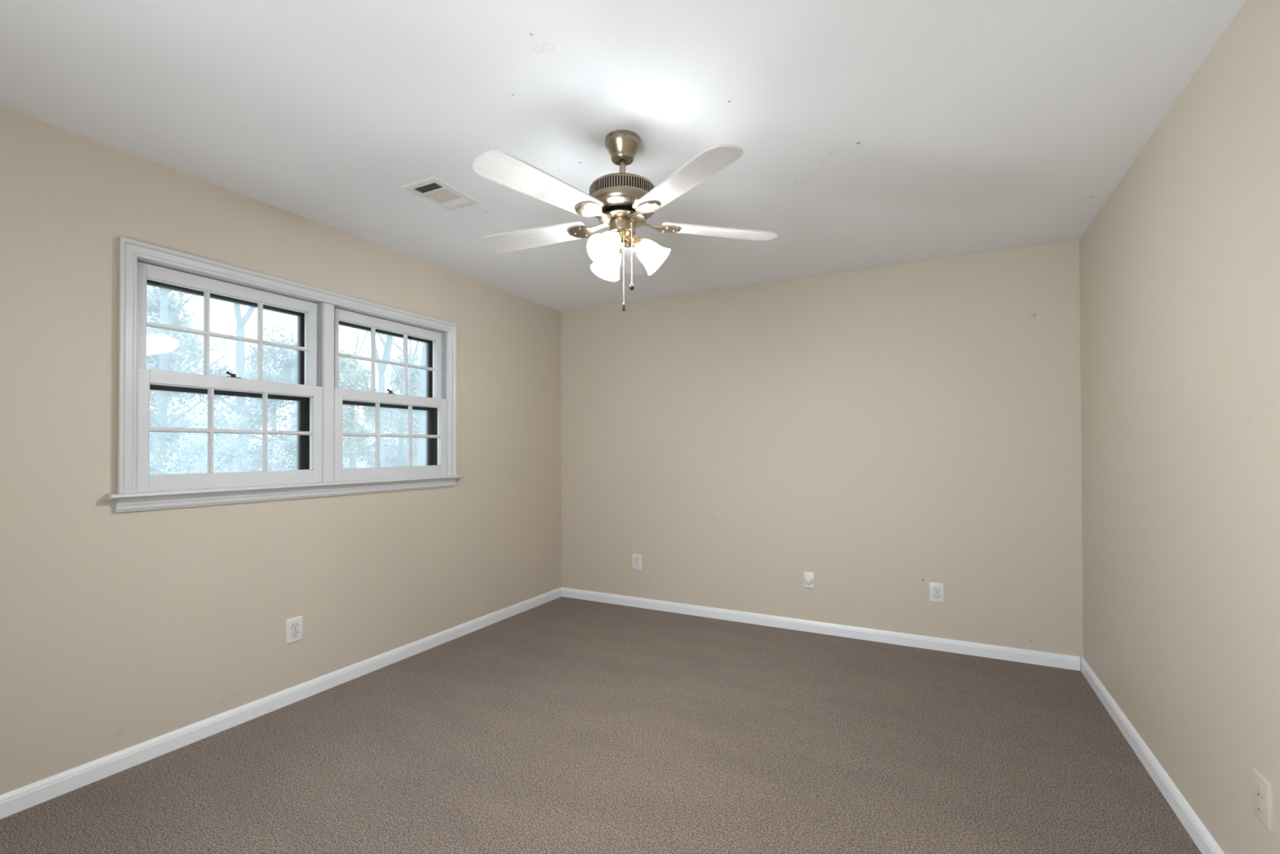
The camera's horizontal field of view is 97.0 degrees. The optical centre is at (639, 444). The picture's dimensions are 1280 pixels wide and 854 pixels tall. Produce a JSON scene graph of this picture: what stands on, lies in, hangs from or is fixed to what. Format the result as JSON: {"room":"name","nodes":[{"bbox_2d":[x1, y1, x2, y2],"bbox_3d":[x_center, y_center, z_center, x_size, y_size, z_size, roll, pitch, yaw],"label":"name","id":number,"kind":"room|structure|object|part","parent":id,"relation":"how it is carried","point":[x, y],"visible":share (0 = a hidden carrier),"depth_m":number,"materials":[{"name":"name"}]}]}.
{"room":"empty bedroom","nodes":[
{"label":"empty bedroom","id":0,"kind":"room"},
{"bbox_2d":[0,105,560,795],"bbox_3d":[-1.809,0.064,2.855,0.160,2.440,4.840,0,-1,27],"label":"wall","id":1,"kind":"structure","parent":0,"point":[119,631],"depth_m":2.42,"materials":[{"name":"beige paint"}]},
{"bbox_2d":[0,586,561,818],"bbox_3d":[-1.729,1.246,2.804,0.014,0.076,4.600,0,-1,27],"label":"baseboard","id":2,"kind":"structure","parent":1,"relation":"attached to","point":[17,800],"depth_m":2.53,"materials":[{"name":"white paint"}]},
{"bbox_2d":[104,475,463,512],"bbox_3d":[-1.624,0.237,2.982,0.059,0.074,1.823,0,-1,27],"label":"window sill","id":3,"kind":"structure","parent":1,"relation":"attached to","point":[147,500],"depth_m":2.67,"materials":[{"name":"white paint"}]},
{"bbox_2d":[115,235,457,493],"bbox_3d":[-1.704,-0.289,3.025,0.189,1.030,1.756,0,-1,27],"label":"window","id":4,"kind":"structure","parent":1,"relation":"in","point":[308,396],"depth_m":2.60,"materials":[{"name":"white paint"}]},
{"bbox_3d":[-2.025,-0.309,2.236,0.031,1.005,0.060,0,-1,27],"label":"casing","id":5,"kind":"part","parent":4,"relation":"part of","materials":[{"name":"white paint"}]},
{"bbox_3d":[-1.896,-0.497,2.646,0.035,0.493,0.775,0,-1,27],"label":"sash","id":6,"kind":"part","parent":4,"relation":"part of","materials":[{"name":"white paint"}]},
{"bbox_3d":[-1.859,-0.053,2.624,0.035,0.502,0.783,0,-1,27],"label":"sash","id":7,"kind":"part","parent":4,"relation":"part of","materials":[{"name":"white paint"}]},
{"bbox_3d":[-1.635,-0.775,2.993,0.031,0.060,1.756,0,-1,27],"label":"head casing","id":8,"kind":"part","parent":4,"relation":"part of","materials":[{"name":"white paint"}]},
{"bbox_2d":[333,305,446,481],"bbox_3d":[-1.506,-0.262,3.401,0.133,0.958,0.784,0,-1,27],"label":"window","id":9,"kind":"structure","parent":4,"relation":"attached to","point":[435,407],"depth_m":3.41,"materials":[{"name":"white paint"}]},
{"bbox_3d":[-1.504,-0.491,3.402,0.035,0.493,0.775,0,-1,27],"label":"sash","id":10,"kind":"part","parent":9,"relation":"part of","materials":[{"name":"white paint"}]},
{"bbox_3d":[-1.467,-0.047,3.379,0.035,0.502,0.783,0,-1,27],"label":"sash","id":11,"kind":"part","parent":9,"relation":"part of","materials":[{"name":"white paint"}]},
{"bbox_3d":[-1.244,-0.296,3.741,0.031,1.005,0.060,0,-1,27],"label":"casing","id":12,"kind":"part","parent":4,"relation":"part of","materials":[{"name":"white paint"}]},
{"bbox_2d":[285,615,302,644],"bbox_3d":[-1.722,0.927,2.826,0.010,0.121,0.083,0,-1,27],"label":"wall outlet","id":13,"kind":"object","parent":1,"relation":"attached to","point":[294,626],"visible":1,"depth_m":2.82,"materials":[{"name":"white plastic"}]},
{"bbox_2d":[291,630,298,637],"bbox_3d":[-1.720,0.946,2.824,0.001,0.029,0.037,0,-1,27],"label":"receptacle","id":14,"kind":"object","parent":13,"relation":"attached to","point":[295,633],"depth_m":2.82,"materials":[{"name":"white plastic"}]},
{"bbox_2d":[291,622,299,629],"bbox_3d":[-1.720,0.907,2.825,0.001,0.029,0.037,0,-1,27],"label":"receptacle","id":15,"kind":"object","parent":13,"relation":"attached to","point":[295,625],"depth_m":2.82,"materials":[{"name":"white plastic"}]},
{"bbox_2d":[0,596,1201,853],"bbox_3d":[-0.162,1.333,1.990,3.864,0.120,4.840,0,-1,27],"label":"floor","id":16,"kind":"structure","parent":0,"point":[562,725],"depth_m":2.29,"materials":[{"name":"brown carpet"}]},
{"bbox_2d":[0,0,1246,311],"bbox_3d":[-0.167,-1.227,2.014,3.864,0.120,4.840,0,-1,27],"label":"ceiling","id":17,"kind":"structure","parent":0,"point":[870,134],"depth_m":1.96,"materials":[{"name":"white paint"}]},
{"bbox_2d":[400,175,481,210],"bbox_3d":[-0.917,-1.148,2.624,0.207,0.024,0.290,0,-1,27],"label":"ceiling vent","id":18,"kind":"object","parent":17,"relation":"in","point":[433,189],"visible":1,"depth_m":2.60,"materials":[{"name":"white metal"}]},
{"bbox_2d":[472,129,777,311],"bbox_3d":[-0.106,-0.833,2.162,1.194,0.666,1.218,0,-1,27],"label":"ceiling fan","id":19,"kind":"object","parent":17,"relation":"hanging from","point":[622,202],"visible":1,"depth_m":2.07,"materials":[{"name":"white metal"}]},
{"bbox_3d":[-0.430,-0.842,2.308,0.486,0.007,0.136,0,-9,22],"label":"fan blade","id":20,"kind":"part","parent":19,"relation":"part of","materials":[{"name":"white wood"}]},
{"bbox_3d":[-0.321,-0.846,1.859,0.136,0.006,0.486,-11,-7,40],"label":"fan blade","id":21,"kind":"part","parent":19,"relation":"part of","materials":[{"name":"white wood"}]},
{"bbox_3d":[-0.114,-0.731,2.068,0.125,0.125,0.109,0,41,28],"label":"lamp shade","id":22,"kind":"part","parent":19,"relation":"part of","materials":[{"name":"white glass"}]},
{"bbox_3d":[-0.119,-0.729,2.242,0.125,0.125,0.109,0,-43,-32],"label":"lamp shade","id":23,"kind":"part","parent":19,"relation":"part of","materials":[{"name":"white glass"}]},
{"bbox_3d":[-0.113,-0.732,2.070,0.049,0.049,0.081,0,41,28],"label":"bulb","id":24,"kind":"part","parent":19,"relation":"part of","materials":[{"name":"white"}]},
{"bbox_2d":[608,230,621,241],"bbox_3d":[-0.097,-0.764,2.102,0.059,0.051,0.050,0,-1,22],"label":"socket","id":25,"kind":"object","parent":19,"relation":"attached to","point":[618,233],"depth_m":2.08,"materials":[{"name":"gold metal"}]},
{"bbox_3d":[-0.067,-0.854,2.158,0.180,0.014,0.180,0,-1,27],"label":"hub plate","id":26,"kind":"part","parent":19,"relation":"part of","materials":[{"name":"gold metal"}]},
{"bbox_3d":[-0.031,-0.713,2.117,0.003,0.226,0.003,0,-1,27],"label":"pull chain","id":27,"kind":"part","parent":19,"relation":"part of","materials":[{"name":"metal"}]},
{"bbox_3d":[-0.036,-0.840,2.550,0.136,0.006,0.486,8,0,4],"label":"fan blade","id":28,"kind":"part","parent":19,"relation":"part of","materials":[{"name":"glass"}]},
{"bbox_2d":[631,236,645,252],"bbox_3d":[-0.003,-0.761,2.159,0.052,0.057,0.058,0,-1,27],"label":"socket","id":29,"kind":"object","parent":19,"relation":"attached to","point":[638,243],"depth_m":2.13,"materials":[{"name":"gold metal"}]},
{"bbox_3d":[0.034,-0.730,2.159,0.109,0.125,0.125,42,-1,-1],"label":"lamp shade","id":30,"kind":"part","parent":19,"relation":"part of","materials":[{"name":"white glass"}]},
{"bbox_3d":[0.139,-0.847,1.823,0.136,0.006,0.486,-9,4,-31],"label":"fan blade","id":31,"kind":"part","parent":19,"relation":"part of","materials":[{"name":"white wood"}]},
{"bbox_3d":[0.316,-0.844,2.250,0.486,0.006,0.136,0,7,-14],"label":"fan blade","id":32,"kind":"part","parent":19,"relation":"part of","materials":[{"name":"white wood"}]},
{"bbox_2d":[560,240,1083,660],"bbox_3d":[0.940,0.070,4.087,3.584,2.440,0.120,0,-1,27],"label":"wall","id":33,"kind":"structure","parent":0,"point":[882,434],"depth_m":3.79,"materials":[{"name":"beige paint"}]},
{"bbox_2d":[632,553,641,569],"bbox_3d":[-0.025,0.937,4.508,0.083,0.121,0.010,0,-1,27],"label":"wall outlet","id":34,"kind":"object","parent":33,"relation":"attached to","point":[637,558],"visible":1,"depth_m":4.50,"materials":[{"name":"white plastic"}]},
{"bbox_2d":[804,571,814,588],"bbox_3d":[1.162,0.936,3.886,0.073,0.112,0.020,0,-1,27],"label":"wall jack","id":35,"kind":"object","parent":33,"relation":"attached to","point":[809,577],"visible":1,"depth_m":3.88,"materials":[{"name":"white plastic"}]},
{"bbox_2d":[561,586,1079,671],"bbox_3d":[0.904,1.252,4.021,3.568,0.076,0.014,0,-1,27],"label":"baseboard","id":36,"kind":"structure","parent":33,"relation":"attached to","point":[1006,653],"depth_m":3.77,"materials":[{"name":"white paint"}]},
{"bbox_2d":[928,582,944,603],"bbox_3d":[1.853,0.927,3.533,0.083,0.121,0.010,0,-1,27],"label":"wall outlet","id":37,"kind":"object","parent":33,"relation":"attached to","point":[936,590],"visible":1,"depth_m":3.53,"materials":[{"name":"white plastic"}]},
{"bbox_2d":[933,593,940,598],"bbox_3d":[1.852,0.947,3.530,0.037,0.029,0.001,0,-1,27],"label":"receptacle","id":38,"kind":"object","parent":37,"relation":"attached to","point":[935,595],"depth_m":3.53,"materials":[{"name":"white plastic"}]},
{"bbox_2d":[933,586,940,591],"bbox_3d":[1.852,0.908,3.530,0.038,0.029,0.004,0,-1,27],"label":"receptacle","id":39,"kind":"object","parent":37,"relation":"attached to","point":[935,588],"depth_m":3.53,"materials":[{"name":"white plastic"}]},
{"bbox_2d":[1079,0,1279,853],"bbox_3d":[1.497,0.042,1.140,0.120,2.440,4.840,0,-1,27],"label":"wall","id":40,"kind":"structure","parent":0,"point":[1180,266],"depth_m":1.80,"materials":[{"name":"beige paint"}]},
{"bbox_2d":[1080,657,1224,853],"bbox_3d":[1.439,1.224,1.159,0.014,0.076,4.599,0,-1,27],"label":"baseboard","id":41,"kind":"structure","parent":40,"relation":"attached to","point":[1201,836],"depth_m":2.11,"materials":[{"name":"white paint"}]},
{"bbox_2d":[1252,768,1272,832],"bbox_3d":[1.589,0.907,1.448,0.010,0.121,0.083,0,-1,27],"label":"wall outlet","id":42,"kind":"object","parent":40,"relation":"attached to","point":[1262,787],"visible":1,"depth_m":1.43,"materials":[{"name":"white plastic"}]},
{"bbox_2d":[1255,798,1263,814],"bbox_3d":[1.586,0.927,1.449,0.004,0.029,0.038,0,-1,27],"label":"receptacle","id":43,"kind":"object","parent":42,"relation":"attached to","point":[1259,802],"depth_m":1.45,"materials":[{"name":"white plastic"}]},
{"bbox_2d":[1255,782,1263,799],"bbox_3d":[1.586,0.888,1.449,0.004,0.029,0.038,0,-1,27],"label":"receptacle","id":44,"kind":"object","parent":42,"relation":"attached to","point":[1259,786],"depth_m":1.45,"materials":[{"name":"white plastic"}]},
{"label":"outside","id":45,"kind":"structure","parent":0,"visible":0},
{"bbox_3d":[-24.958,4.723,34.324,69.700,0.200,110.000,0,-1,27],"label":"ground","id":46,"kind":"structure","parent":45,"visible":0},
{"bbox_2d":[146,333,228,474],"bbox_3d":[-21.135,-0.243,23.978,6.463,9.530,5.806,0,-1,10],"label":"leafy tree","id":47,"kind":"object","parent":46,"relation":"on","point":[173,415],"visible":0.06,"depth_m":23.30,"materials":[{"name":"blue plant"}]},
{"bbox_2d":[146,284,236,474],"bbox_3d":[-16.553,-0.525,19.255,4.568,9.987,4.703,0,-1,27],"label":"leafy tree","id":48,"kind":"object","parent":46,"relation":"on","point":[153,308],"visible":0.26,"depth_m":19.17,"materials":[{"name":"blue plant"}]},
{"bbox_2d":[149,427,239,474],"bbox_3d":[-7.638,2.037,9.509,2.224,4.655,2.152,0,-1,-9],"label":"leafy tree","id":49,"kind":"object","parent":46,"relation":"on","point":[202,446],"visible":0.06,"depth_m":9.46,"materials":[{"name":"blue plant"}]},
{"bbox_2d":[178,399,254,473],"bbox_3d":[-8.852,1.722,11.954,2.247,5.334,2.220,0,-1,-12],"label":"leafy tree","id":50,"kind":"object","parent":46,"relation":"on","point":[222,423],"visible":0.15,"depth_m":11.84,"materials":[{"name":"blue plant"}]},
{"bbox_2d":[146,287,287,474],"bbox_3d":[-10.655,-3.319,15.315,6.845,15.478,7.693,0,-1,5],"label":"bare tree","id":51,"kind":"object","parent":46,"relation":"on","point":[162,396],"visible":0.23,"depth_m":15.47,"materials":[{"name":"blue plant"}]},
{"bbox_2d":[146,292,363,471],"bbox_3d":[-9.081,-2.579,13.539,8.061,13.955,4.938,-1,-1,44],"label":"bare tree","id":52,"kind":"object","parent":46,"relation":"on","point":[240,331],"visible":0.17,"depth_m":13.53,"materials":[{"name":"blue plant"}]},
{"bbox_2d":[219,324,297,471],"bbox_3d":[-12.615,0.154,19.814,3.707,8.625,4.046,0,-1,27],"label":"leafy tree","id":53,"kind":"object","parent":46,"relation":"on","point":[252,419],"visible":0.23,"depth_m":19.40,"materials":[{"name":"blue plant"}]},
{"bbox_2d":[246,426,297,471],"bbox_3d":[-7.295,2.005,11.721,1.833,4.758,2.205,-1,-1,38],"label":"leafy tree","id":54,"kind":"object","parent":46,"relation":"on","point":[289,451],"visible":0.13,"depth_m":11.42,"materials":[{"name":"grey plant"}]},
{"bbox_2d":[233,340,375,470],"bbox_3d":[-17.822,-0.484,30.110,6.250,10.112,6.229,0,-1,27],"label":"leafy tree","id":55,"kind":"object","parent":46,"relation":"on","point":[292,414],"visible":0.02,"depth_m":29.75,"materials":[{"name":"grey plant"}]},
{"bbox_2d":[256,309,393,468],"bbox_3d":[-13.121,-1.563,24.559,5.534,12.158,5.411,0,-1,-2],"label":"bare tree","id":56,"kind":"object","parent":46,"relation":"on","point":[357,336],"visible":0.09,"depth_m":24.73,"materials":[{"name":"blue plant"}]},
{"bbox_2d":[291,331,422,466],"bbox_3d":[-6.831,-1.616,15.211,4.506,12.061,4.018,0,-1,-35],"label":"bare tree","id":57,"kind":"object","parent":46,"relation":"on","point":[381,367],"visible":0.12,"depth_m":15.86,"materials":[{"name":"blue plant"}]},
{"bbox_2d":[294,333,426,466],"bbox_3d":[-4.754,-1.421,12.255,4.582,11.605,4.531,0,-1,-40],"label":"bare tree","id":58,"kind":"object","parent":46,"relation":"on","point":[421,445],"visible":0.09,"depth_m":12.30,"materials":[{"name":"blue plant"}]},
{"bbox_2d":[338,349,390,468],"bbox_3d":[-8.931,0.773,17.407,2.262,7.330,2.437,0,-1,6],"label":"leafy tree","id":59,"kind":"object","parent":46,"relation":"on","point":[360,375],"visible":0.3,"depth_m":17.25,"materials":[{"name":"grey plant"}]},
{"bbox_2d":[355,357,421,466],"bbox_3d":[-14.035,-0.418,34.672,6.216,10.053,6.842,0,-1,27],"label":"leafy tree","id":60,"kind":"object","parent":46,"relation":"on","point":[393,409],"visible":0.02,"depth_m":33.68,"materials":[{"name":"grey plant"}]},
{"bbox_2d":[356,347,421,467],"bbox_3d":[-10.373,0.198,24.371,4.083,8.615,4.081,0,-1,27],"label":"leafy tree","id":61,"kind":"object","parent":46,"relation":"on","point":[393,421],"visible":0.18,"depth_m":23.77,"materials":[{"name":"grey plant"}]},
{"bbox_2d":[357,333,422,467],"bbox_3d":[-9.098,-1.583,21.634,4.902,12.130,6.496,0,-1,-8],"label":"bare tree","id":62,"kind":"object","parent":46,"relation":"on","point":[402,423],"visible":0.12,"depth_m":21.30,"materials":[{"name":"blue plant"}]},
{"bbox_2d":[402,392,417,459],"bbox_3d":[-6.765,1.161,19.646,2.816,6.586,2.648,0,-1,5],"label":"leafy tree","id":63,"kind":"object","parent":46,"relation":"on","point":[415,446],"visible":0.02,"depth_m":19.28,"materials":[{"name":"grey plant"}]},
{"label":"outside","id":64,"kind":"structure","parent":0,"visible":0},
{"bbox_2d":[149,421,413,472],"bbox_3d":[-25.192,0.904,40.110,24.000,7.746,80.000,0,-1,27],"label":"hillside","id":65,"kind":"structure","parent":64,"point":[358,464],"depth_m":39.65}
]}

